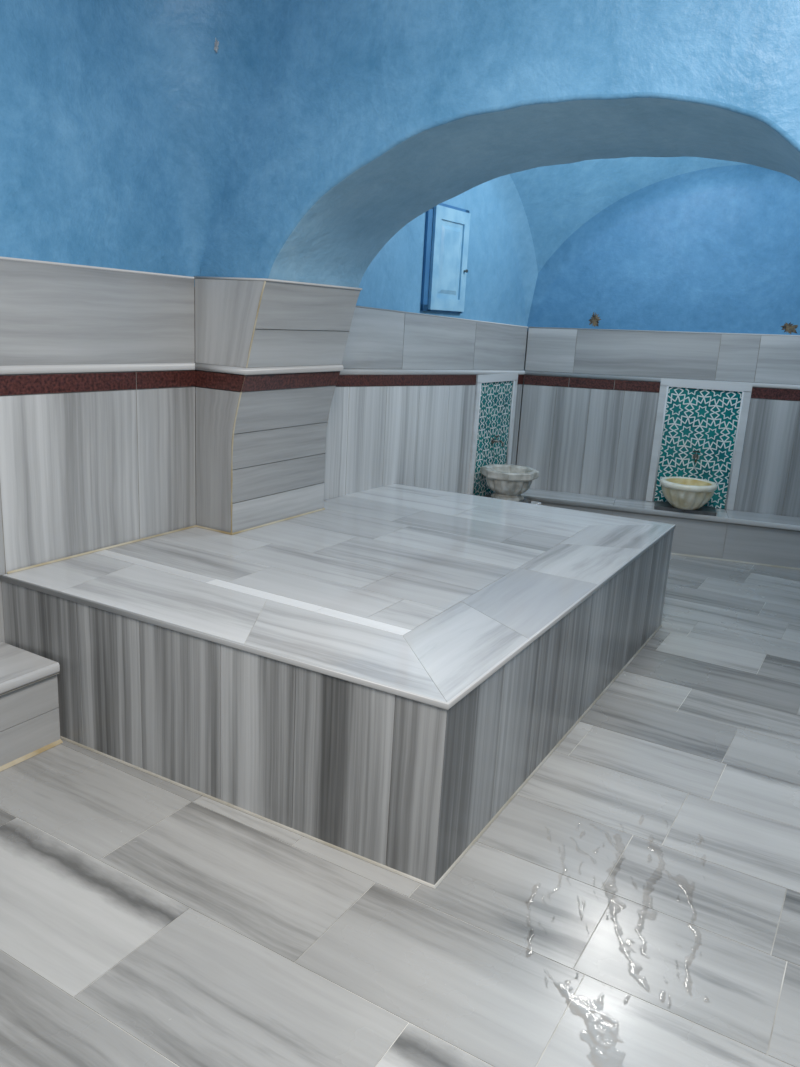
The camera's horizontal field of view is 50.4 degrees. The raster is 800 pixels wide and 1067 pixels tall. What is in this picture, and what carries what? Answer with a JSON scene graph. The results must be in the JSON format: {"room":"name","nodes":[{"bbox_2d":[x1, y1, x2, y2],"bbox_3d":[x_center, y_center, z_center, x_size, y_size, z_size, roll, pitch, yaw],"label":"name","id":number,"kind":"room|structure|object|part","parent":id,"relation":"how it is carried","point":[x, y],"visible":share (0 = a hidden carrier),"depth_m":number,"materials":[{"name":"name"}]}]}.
{"room":"spa","nodes":[
{"label":"spa","id":0,"kind":"room"},
{"bbox_2d":[0,0,288,642],"bbox_3d":[-1.522,-0.625,1.716,0.450,3.000,4.150,11,16,29],"label":"wall","id":1,"kind":"structure","parent":0,"point":[122,122],"depth_m":2.93,"materials":[{"name":"blue paint"}]},
{"bbox_3d":[-1.796,-0.320,1.766,0.014,0.053,3.838,11,16,29],"label":"rail","id":2,"kind":"part","parent":1,"relation":"part of","materials":[{"name":"white stone"}]},
{"bbox_2d":[214,38,218,51],"bbox_3d":[-0.643,-1.712,2.976,0.018,0.057,0.010,2,14,-3],"label":"chip","id":3,"kind":"object","parent":1,"relation":"attached to","point":[216,48],"visible":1,"depth_m":2.98,"materials":[{"name":"white paint"}]},
{"bbox_2d":[0,554,799,1066],"bbox_3d":[0.758,0.773,2.806,4.363,0.001,7.983,11,16,29],"label":"floor","id":4,"kind":"structure","parent":0,"point":[635,902],"depth_m":2.07,"materials":[{"name":"stone"}]},
{"bbox_2d":[0,642,62,771],"bbox_3d":[-1.948,0.788,1.592,0.287,0.279,2.880,11,16,29],"label":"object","id":5,"kind":"object","parent":4,"relation":"on","point":[29,698],"visible":1,"depth_m":2.65,"materials":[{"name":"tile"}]},
{"bbox_3d":[-1.942,0.670,1.562,0.287,0.035,2.880,11,16,29],"label":"seat","id":6,"kind":"part","parent":5,"relation":"part of","materials":[{"name":"stone"}]},
{"bbox_2d":[0,484,675,888],"bbox_3d":[0.003,0.293,3.472,1.636,0.516,2.448,11,16,29],"label":"platform","id":7,"kind":"object","parent":4,"relation":"on","point":[374,676],"visible":0.98,"depth_m":2.59,"materials":[{"name":"stone"}]},
{"bbox_2d":[483,495,540,504],"bbox_3d":[0.453,0.001,5.195,0.363,0.278,1.131,12,17,31],"label":"bench","id":8,"kind":"object","parent":4,"relation":"on","point":[532,502],"visible":0.07,"depth_m":5.52,"materials":[{"name":"stone"}]},
{"bbox_2d":[480,464,538,502],"bbox_3d":[0.695,-0.308,5.449,0.344,0.216,0.344,11,16,29],"label":"stone basin","id":9,"kind":"object","parent":8,"relation":"on","point":[508,481],"visible":0.99,"depth_m":5.36,"materials":[{"name":"white stone"}]},
{"bbox_3d":[0.690,-0.213,5.473,0.284,0.022,0.284,11,16,29],"label":"plate","id":10,"kind":"part","parent":9,"relation":"part of","materials":[{"name":"stone"}]},
{"bbox_3d":[0.695,-0.316,5.447,0.298,0.110,0.298,11,16,29],"label":"bowl","id":11,"kind":"part","parent":9,"relation":"part of","materials":[{"name":"stone"}]},
{"bbox_2d":[521,488,799,569],"bbox_3d":[1.970,-0.010,5.563,2.442,0.279,0.283,7,15,16],"label":"bench","id":12,"kind":"object","parent":4,"relation":"on","point":[771,540],"visible":0.62,"depth_m":5.43,"materials":[{"name":"stone"}]},
{"bbox_3d":[1.977,-0.128,5.533,2.442,0.035,0.283,7,15,16],"label":"seat","id":13,"kind":"part","parent":12,"relation":"part of","materials":[{"name":"stone"}]},
{"bbox_2d":[654,477,716,515],"bbox_3d":[1.852,-0.243,5.492,0.380,0.194,0.350,7,15,16],"label":"stone basin","id":14,"kind":"object","parent":12,"relation":"on","point":[682,494],"visible":1,"depth_m":5.41,"materials":[{"name":"beige stone"}]},
{"bbox_3d":[1.854,-0.165,5.534,0.380,0.021,0.195,7,15,16],"label":"plate","id":15,"kind":"part","parent":14,"relation":"part of","materials":[{"name":"stone"}]},
{"bbox_3d":[1.852,-0.236,5.494,0.317,0.136,0.324,11,16,29],"label":"bowl","id":16,"kind":"part","parent":14,"relation":"part of","materials":[{"name":"beige stone"}]},
{"bbox_2d":[324,174,537,500],"bbox_3d":[0.237,-1.006,4.813,0.074,2.394,2.352,12,17,31],"label":"wall","id":17,"kind":"structure","parent":0,"point":[402,407],"depth_m":4.78,"materials":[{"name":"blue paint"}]},
{"bbox_3d":[0.214,-0.918,4.842,0.014,0.088,2.342,12,17,31],"label":"rail","id":18,"kind":"part","parent":17,"relation":"part of","materials":[{"name":"white stone"}]},
{"bbox_2d":[420,203,470,313],"bbox_3d":[0.268,-1.516,4.707,0.058,0.566,0.442,12,17,31],"label":"wall cabinet","id":19,"kind":"object","parent":17,"relation":"attached to","point":[447,227],"visible":0.89,"depth_m":4.67,"materials":[{"name":"blue paint"}]},
{"bbox_3d":[0.277,-1.516,4.721,0.009,0.358,0.207,12,17,31],"label":"raised panel","id":20,"kind":"part","parent":19,"relation":"part of","materials":[{"name":"blue paint"}]},
{"bbox_2d":[467,373,517,495],"bbox_3d":[0.609,-0.644,5.580,0.027,0.797,0.575,12,17,31],"label":"tile panel","id":21,"kind":"object","parent":17,"relation":"attached to","point":[495,394],"visible":0.81,"depth_m":5.54,"materials":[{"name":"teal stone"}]},
{"bbox_2d":[491,435,503,446],"bbox_3d":[0.643,-0.606,5.566,0.084,0.070,0.048,11,16,29],"label":"tap","id":22,"kind":"object","parent":21,"relation":"attached to","point":[493,440],"visible":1,"depth_m":5.56,"materials":[{"name":"metal"}]},
{"bbox_2d":[194,0,799,532],"bbox_3d":[1.010,-0.719,2.628,4.270,3.000,0.652,11,16,29],"label":"wall","id":23,"kind":"structure","parent":0,"point":[366,117],"depth_m":2.85,"materials":[{"name":"blue paint"}]},
{"bbox_3d":[-0.722,-0.269,3.435,0.239,0.624,0.040,11,16,29],"label":"pier panel","id":24,"kind":"part","parent":23,"relation":"part of","materials":[{"name":"stone"}]},
{"bbox_3d":[-0.643,-0.810,3.267,0.353,0.326,0.040,11,16,29],"label":"pier panel","id":25,"kind":"part","parent":23,"relation":"part of","materials":[{"name":"stone"}]},
{"bbox_3d":[-0.536,-0.700,3.577,0.275,0.028,0.652,11,16,29],"label":"pier rail","id":26,"kind":"part","parent":23,"relation":"part of","materials":[{"name":"white stone"}]},
{"bbox_3d":[-0.577,-0.325,3.689,0.255,0.625,0.635,11,16,29],"label":"pier panel","id":27,"kind":"part","parent":23,"relation":"part of","materials":[{"name":"stone"}]},
{"bbox_3d":[-0.497,-0.866,3.521,0.369,0.327,0.635,11,16,29],"label":"pier panel","id":28,"kind":"part","parent":23,"relation":"part of","materials":[{"name":"stone"}]},
{"bbox_2d":[510,157,747,272],"bbox_3d":[1.507,-1.813,4.179,2.533,1.237,2.886,11,16,29],"label":"ceiling","id":29,"kind":"structure","parent":0,"point":[557,200],"depth_m":5.23,"materials":[{"name":"blue paint"}]},
{"bbox_2d":[515,164,799,516],"bbox_3d":[2.091,-1.055,5.405,2.628,2.394,0.080,7,15,16],"label":"wall","id":30,"kind":"structure","parent":0,"point":[694,275],"depth_m":5.48,"materials":[{"name":"blue paint"}]},
{"bbox_2d":[588,312,600,326],"bbox_3d":[1.288,-1.412,5.611,0.086,0.098,0.003,7,15,16],"label":"plaster patch","id":31,"kind":"object","parent":30,"relation":"attached to","point":[595,319],"visible":1,"depth_m":5.61,"materials":[{"name":"beige paint"}]},
{"bbox_3d":[2.102,-0.961,5.447,2.607,0.073,0.014,7,15,16],"label":"rail","id":32,"kind":"part","parent":30,"relation":"part of","materials":[{"name":"white stone"}]},
{"bbox_2d":[646,378,752,509],"bbox_3d":[1.954,-0.585,5.586,0.560,0.822,0.027,7,15,16],"label":"tile panel","id":33,"kind":"object","parent":30,"relation":"attached to","point":[710,418],"visible":0.81,"depth_m":5.57,"materials":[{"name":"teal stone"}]},
{"bbox_2d":[693,451,700,462],"bbox_3d":[1.936,-0.504,5.567,0.049,0.070,0.086,11,16,29],"label":"tap","id":34,"kind":"object","parent":33,"relation":"attached to","point":[695,456],"visible":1,"depth_m":5.57,"materials":[{"name":"metal"}]},
{"bbox_2d":[780,322,797,333],"bbox_3d":[2.422,-1.278,5.289,0.106,0.078,0.003,7,15,16],"label":"plaster patch","id":35,"kind":"object","parent":30,"relation":"attached to","point":[789,328],"visible":1,"depth_m":5.29,"materials":[{"name":"beige paint"}]}
]}

